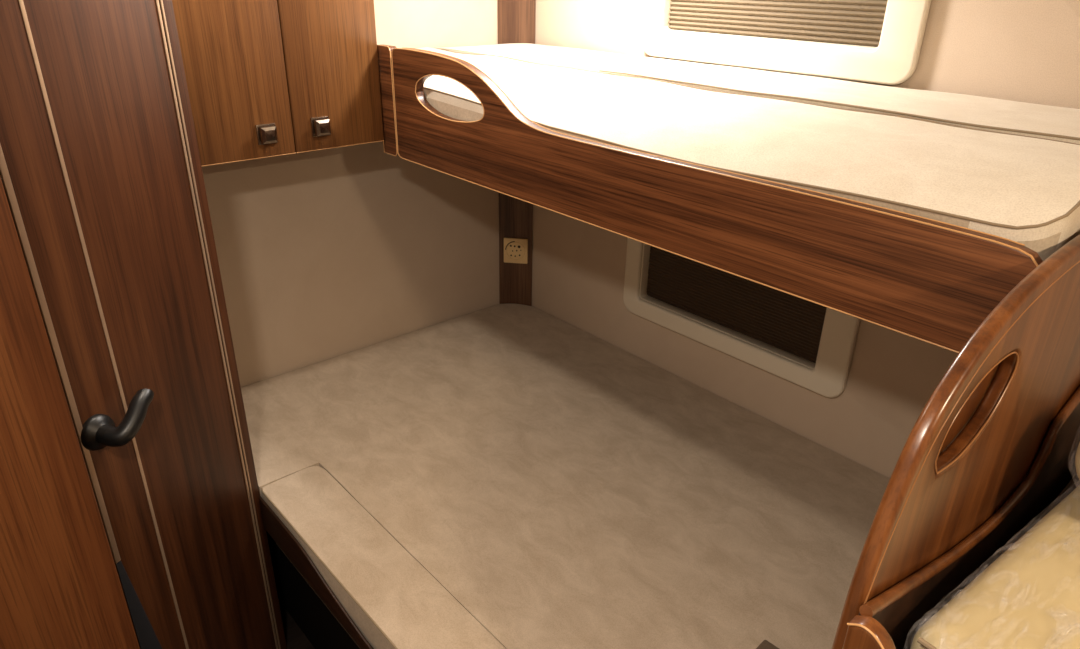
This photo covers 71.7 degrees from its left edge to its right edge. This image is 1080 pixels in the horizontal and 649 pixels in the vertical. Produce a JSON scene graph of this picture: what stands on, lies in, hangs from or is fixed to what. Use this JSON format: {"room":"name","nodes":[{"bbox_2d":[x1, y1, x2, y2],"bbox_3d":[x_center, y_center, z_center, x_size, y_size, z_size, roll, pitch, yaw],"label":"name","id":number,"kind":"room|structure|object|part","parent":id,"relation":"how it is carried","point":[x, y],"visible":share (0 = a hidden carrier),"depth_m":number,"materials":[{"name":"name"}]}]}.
{"room":"camper van interior","nodes":[
{"label":"camper van interior","id":0,"kind":"room"},
{"bbox_2d":[278,599,314,648],"bbox_3d":[0.113,1.201,1.093,2.420,0.050,3.360,-20,32,-37],"label":"floor","id":1,"kind":"structure","parent":0,"point":[295,638],"depth_m":1.89,"materials":[{"name":"plastic"}]},
{"bbox_2d":[0,177,139,648],"bbox_3d":[-1.081,0.212,0.924,0.821,1.836,0.434,-20,32,-37],"label":"wood panel","id":2,"kind":"object","parent":1,"relation":"on","point":[61,588],"visible":1,"depth_m":1.02,"materials":[{"name":"red wood"}]},
{"bbox_2d":[259,496,373,648],"bbox_3d":[0.035,0.552,1.853,1.138,0.464,1.674,-20,32,-37],"label":"bed","id":3,"kind":"object","parent":1,"relation":"on","point":[301,588],"visible":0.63,"depth_m":1.68,"materials":[{"name":"brown wood"}]},
{"bbox_2d":[261,466,504,648],"bbox_3d":[-0.174,0.575,1.312,0.146,0.080,1.200,-20,32,-37],"label":"cushion","id":4,"kind":"object","parent":3,"relation":"on","point":[391,598],"visible":0.88,"depth_m":1.44,"materials":[{"name":"beige fabric"}]},
{"bbox_2d":[241,304,889,648],"bbox_3d":[0.041,0.368,1.771,1.136,0.094,1.674,-20,32,-37],"label":"mattress","id":5,"kind":"object","parent":3,"relation":"on","point":[567,488],"visible":0.85,"depth_m":1.69,"materials":[{"name":"beige fabric"}]},
{"bbox_2d":[756,640,778,648],"bbox_3d":[0.386,0.566,1.242,0.070,0.014,0.070,-22,34,-40],"label":"pad","id":6,"kind":"object","parent":5,"relation":"on","point":[765,644],"visible":1,"depth_m":1.27,"materials":[{"name":"brown fabric"}]},
{"bbox_2d":[832,234,1079,648],"bbox_3d":[0.656,0.451,1.154,0.992,1.268,0.021,-20,32,-37],"label":"end panel","id":7,"kind":"object","parent":1,"relation":"on","point":[1025,352],"visible":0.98,"depth_m":0.78,"materials":[{"name":"brown wood"}]},
{"bbox_2d":[842,386,1079,648],"bbox_3d":[0.849,0.666,0.987,1.013,1.026,0.601,-20,32,-37],"label":"seat","id":8,"kind":"object","parent":1,"relation":"on","point":[892,618],"visible":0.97,"depth_m":0.94,"materials":[{"name":"brown wood"}]},
{"bbox_2d":[910,485,1079,648],"bbox_3d":[0.787,0.345,0.782,0.729,0.163,0.482,-17,31,-33],"label":"seat cushion","id":9,"kind":"object","parent":8,"relation":"on","point":[1028,597],"visible":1,"depth_m":0.76,"materials":[{"name":"pale yellow patterned fabric"},{"name":"grey fabric piping"}]},
{"bbox_2d":[1075,442,1079,479],"bbox_3d":[0.796,0.197,0.736,0.176,0.146,0.457,-20,32,-37],"label":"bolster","id":10,"kind":"object","parent":9,"relation":"on","point":[1077,457],"visible":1,"depth_m":0.86,"materials":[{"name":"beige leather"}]},
{"bbox_2d":[202,0,498,386],"bbox_3d":[-0.960,-0.201,1.800,2.420,1.840,0.060,-20,32,-37],"label":"wall","id":11,"kind":"structure","parent":0,"point":[325,254],"depth_m":2.13,"materials":[{"name":"paint"}]},
{"bbox_2d":[172,0,383,166],"bbox_3d":[-0.626,-0.726,1.575,0.456,0.682,0.332,-20,32,-37],"label":"upper cabinet","id":12,"kind":"object","parent":11,"relation":"attached to","point":[265,78],"visible":0.88,"depth_m":1.55,"materials":[{"name":"brown wood"}]},
{"bbox_3d":[-0.613,-0.654,1.425,0.216,0.680,0.018,-20,32,-37],"label":"cabinet door","id":13,"kind":"part","parent":12,"relation":"part of","materials":[{"name":"brown wood"}]},
{"bbox_3d":[-0.568,-0.397,1.565,0.041,0.041,0.024,-20,32,-37],"label":"knob","id":14,"kind":"part","parent":12,"relation":"part of","materials":[{"name":"silver metal"}]},
{"bbox_3d":[-0.477,-0.432,1.637,0.041,0.041,0.024,-20,32,-37],"label":"knob","id":15,"kind":"part","parent":12,"relation":"part of","materials":[{"name":"silver metal"}]},
{"bbox_3d":[-0.449,-0.713,1.557,0.216,0.680,0.018,-20,32,-37],"label":"cabinet door","id":16,"kind":"part","parent":12,"relation":"part of","materials":[{"name":"brown wood"}]},
{"bbox_2d":[532,0,1079,478],"bbox_3d":[1.012,0.028,1.396,0.050,1.840,3.240,-20,32,-37],"label":"wall","id":17,"kind":"structure","parent":0,"point":[1027,51],"depth_m":1.79,"materials":[{"name":"paint"}]},
{"bbox_2d":[498,0,535,305],"bbox_3d":[-0.078,-0.477,2.419,0.077,1.840,0.087,-20,32,-37],"label":"trim","id":18,"kind":"structure","parent":17,"relation":"attached to","point":[516,18],"depth_m":2.47,"materials":[{"name":"brown wood"}]},
{"bbox_2d":[504,237,527,263],"bbox_3d":[-0.082,-0.248,2.520,0.082,0.088,0.010,4,26,6],"label":"wall socket","id":19,"kind":"object","parent":18,"relation":"attached to","point":[515,249],"visible":1,"depth_m":2.52,"materials":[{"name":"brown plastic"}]},
{"bbox_2d":[377,43,1079,352],"bbox_3d":[0.233,-0.425,1.565,0.653,0.250,1.674,-20,32,-37],"label":"bunk","id":20,"kind":"object","parent":17,"relation":"attached to","point":[934,282],"depth_m":1.17,"materials":[{"name":"brown wood"}]},
{"bbox_2d":[415,47,1079,260],"bbox_3d":[0.120,-0.391,1.474,0.302,0.156,1.669,-20,32,-37],"label":"mattress","id":21,"kind":"object","parent":20,"relation":"on","point":[1022,189],"visible":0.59,"depth_m":1.10,"materials":[{"name":"beige fabric"}]},
{"bbox_3d":[0.350,-0.476,1.658,0.311,0.161,1.668,-20,32,-37],"label":"bolster strip","id":22,"kind":"part","parent":20,"relation":"part of","materials":[{"name":"beige fabric"}]},
{"bbox_2d":[623,238,860,397],"bbox_3d":[0.502,-0.137,1.929,0.057,0.445,0.703,-20,32,-37],"label":"window","id":23,"kind":"structure","parent":17,"relation":"in","point":[809,345],"depth_m":1.95,"materials":[{"name":"beige plastic"}]},
{"bbox_2d":[647,246,826,362],"bbox_3d":[0.503,-0.145,1.944,0.002,0.357,0.583,-20,32,-37],"label":"blind","id":24,"kind":"object","parent":23,"relation":"attached to","point":[787,324],"depth_m":1.97,"materials":[{"name":"brown"}]},
{"bbox_2d":[642,0,930,84],"bbox_3d":[0.515,-0.804,1.613,0.057,0.479,0.703,-20,32,-37],"label":"window","id":25,"kind":"structure","parent":17,"relation":"in","point":[871,41],"depth_m":1.63,"materials":[{"name":"beige plastic"}]},
{"bbox_2d":[668,0,887,46],"bbox_3d":[0.514,-0.805,1.630,0.007,0.356,0.583,-20,32,-37],"label":"blind","id":26,"kind":"object","parent":25,"relation":"attached to","point":[840,22],"depth_m":1.65,"materials":[{"name":"brown"}]},
{"bbox_3d":[-0.783,-0.107,1.610,0.032,1.838,0.484,-20,32,-37],"label":"wall partition","id":27,"kind":"structure","parent":0,"visible":0},
{"bbox_2d":[0,0,286,648],"bbox_3d":[-0.655,0.042,1.301,0.098,1.836,0.353,10,27,18],"label":"door","id":28,"kind":"structure","parent":27,"relation":"in","point":[101,174],"depth_m":1.25,"materials":[{"name":"walnut"},{"name":"dark metal"}]},
{"bbox_3d":[-0.669,0.153,1.224,0.043,0.071,0.098,11,27,20],"label":"lever","id":29,"kind":"part","parent":28,"relation":"part of","materials":[{"name":"black"}]},
{"bbox_3d":[-0.630,-0.028,1.450,0.034,1.836,0.026,10,27,18],"label":"frame","id":30,"kind":"part","parent":28,"relation":"part of","materials":[{"name":"brown wood"}]}
]}

